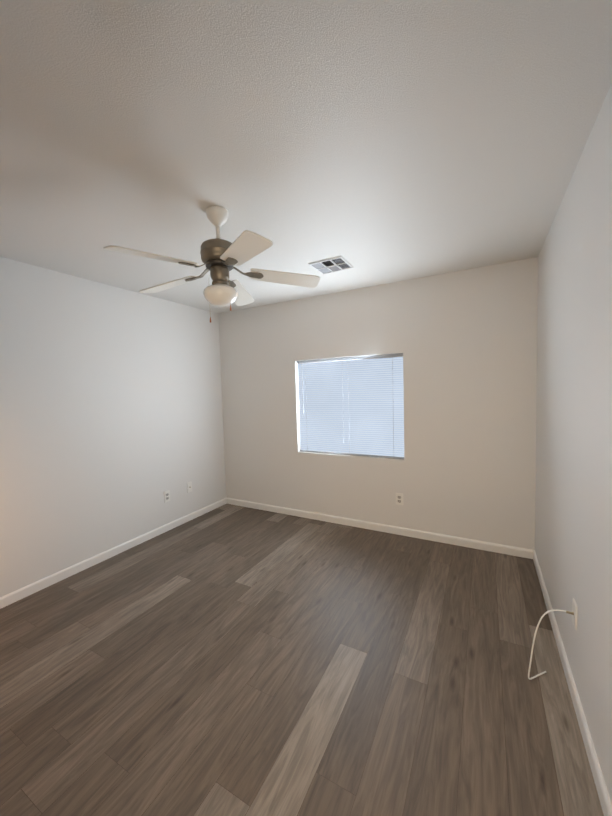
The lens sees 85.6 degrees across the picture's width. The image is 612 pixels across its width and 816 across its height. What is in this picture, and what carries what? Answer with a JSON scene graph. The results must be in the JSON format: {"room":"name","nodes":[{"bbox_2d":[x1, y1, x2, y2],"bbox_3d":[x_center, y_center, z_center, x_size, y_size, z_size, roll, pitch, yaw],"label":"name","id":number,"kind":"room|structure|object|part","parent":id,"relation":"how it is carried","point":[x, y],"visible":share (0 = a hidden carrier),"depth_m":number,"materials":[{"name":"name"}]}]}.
{"room":"empty bedroom","nodes":[
{"label":"empty bedroom","id":0,"kind":"room"},
{"bbox_2d":[0,257,225,596],"bbox_3d":[-2.008,0.144,2.674,0.150,2.440,3.967,0,4,28],"label":"wall","id":1,"kind":"structure","parent":0,"point":[111,421],"depth_m":2.85,"materials":[{"name":"white paint"}]},
{"bbox_2d":[0,498,226,608],"bbox_3d":[-1.902,1.325,2.704,0.013,0.074,3.667,0,4,28],"label":"baseboard","id":2,"kind":"structure","parent":1,"relation":"attached to","point":[25,591],"depth_m":2.86,"materials":[{"name":"white wood"}]},
{"bbox_2d":[164,490,169,502],"bbox_3d":[-1.472,0.937,3.502,0.009,0.116,0.072,0,4,28],"label":"electrical outlet","id":3,"kind":"object","parent":1,"relation":"attached to","point":[166,496],"visible":1,"depth_m":3.50,"materials":[{"name":"white plastic"}]},
{"bbox_2d":[187,481,191,492],"bbox_3d":[-1.322,0.902,3.767,0.020,0.116,0.072,0,4,28],"label":"electrical outlet","id":4,"kind":"object","parent":1,"relation":"attached to","point":[189,486],"visible":1,"depth_m":3.77,"materials":[{"name":"white plastic"}]},
{"bbox_2d":[0,504,603,815],"bbox_3d":[-0.440,1.425,1.921,3.631,0.120,3.967,0,4,28],"label":"floor","id":5,"kind":"structure","parent":0,"point":[229,660],"depth_m":1.64,"materials":[{"name":"brown wood"}]},
{"bbox_2d":[0,0,611,313],"bbox_3d":[-0.515,-1.130,1.773,3.631,0.120,3.967,0,4,28],"label":"ceiling","id":6,"kind":"structure","parent":0,"point":[376,142],"depth_m":1.26,"materials":[{"name":"white paint"}]},
{"bbox_2d":[103,206,319,322],"bbox_3d":[-0.508,-0.777,1.825,1.072,0.592,1.092,0,4,28],"label":"fan","id":7,"kind":"object","parent":6,"relation":"hanging from","point":[220,258],"visible":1,"depth_m":1.77,"materials":[{"name":"white wood"}]},
{"bbox_3d":[-0.477,-0.800,1.821,0.196,0.246,0.196,0,4,28],"label":"motor","id":8,"kind":"part","parent":7,"relation":"part of","materials":[{"name":"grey metal"}]},
{"bbox_3d":[-0.472,-0.624,1.831,0.184,0.119,0.184,0,4,28],"label":"globe","id":9,"kind":"part","parent":7,"relation":"part of","materials":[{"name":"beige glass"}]},
{"bbox_2d":[308,256,353,273],"bbox_3d":[0.203,-1.136,2.641,0.277,0.010,0.267,0,4,28],"label":"ceiling vent","id":10,"kind":"object","parent":6,"relation":"in","point":[334,264],"visible":0.98,"depth_m":2.63,"materials":[{"name":"white metal"}]},
{"bbox_2d":[218,257,537,550],"bbox_3d":[0.428,0.024,3.522,3.331,2.440,0.150,0,4,28],"label":"wall","id":11,"kind":"structure","parent":0,"point":[464,342],"depth_m":3.10,"materials":[{"name":"white paint"}]},
{"bbox_2d":[297,353,403,458],"bbox_3d":[0.451,-0.017,3.510,1.183,1.031,0.115,0,4,28],"label":"window","id":12,"kind":"structure","parent":11,"relation":"in","point":[355,359],"depth_m":3.46,"materials":[{"name":"white plastic"}]},
{"bbox_3d":[0.434,-0.016,3.477,1.173,1.026,0.042,0,4,28],"label":"window blind rail","id":13,"kind":"part","parent":12,"relation":"part of","materials":[{"name":"white plastic"}]},
{"bbox_2d":[298,357,403,456],"bbox_3d":[0.436,-0.006,3.482,1.167,0.978,0.007,0,4,28],"label":"window blinds","id":14,"kind":"object","parent":12,"relation":"attached to","point":[373,411],"visible":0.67,"depth_m":3.45,"materials":[{"name":"white plastic"}]},
{"bbox_2d":[227,498,532,558],"bbox_3d":[0.424,1.209,3.519,3.305,0.074,0.013,0,4,28],"label":"baseboard","id":15,"kind":"structure","parent":11,"relation":"attached to","point":[489,546],"depth_m":3.26,"materials":[{"name":"white wood"}]},
{"bbox_2d":[396,493,402,504],"bbox_3d":[0.914,0.892,3.234,0.072,0.116,0.009,0,4,28],"label":"electrical outlet","id":16,"kind":"object","parent":11,"relation":"attached to","point":[399,498],"visible":1,"depth_m":3.23,"materials":[{"name":"white plastic"}]},
{"bbox_2d":[535,83,611,803],"bbox_3d":[1.054,0.150,1.020,0.150,2.440,3.967,0,4,28],"label":"wall","id":17,"kind":"structure","parent":0,"point":[573,521],"depth_m":1.42,"materials":[{"name":"white paint"}]},
{"bbox_2d":[528,598,576,679],"bbox_3d":[1.174,1.109,1.591,0.180,0.449,0.126,0,4,28],"label":"cable","id":18,"kind":"object","parent":17,"relation":"attached to","point":[574,613],"visible":1,"depth_m":1.55,"materials":[{"name":"white plastic"}]},
{"bbox_2d":[533,550,611,815],"bbox_3d":[1.017,1.331,1.127,0.013,0.074,3.667,0,4,28],"label":"baseboard","id":19,"kind":"structure","parent":17,"relation":"attached to","point":[603,794],"depth_m":1.41,"materials":[{"name":"white wood"}]}
]}

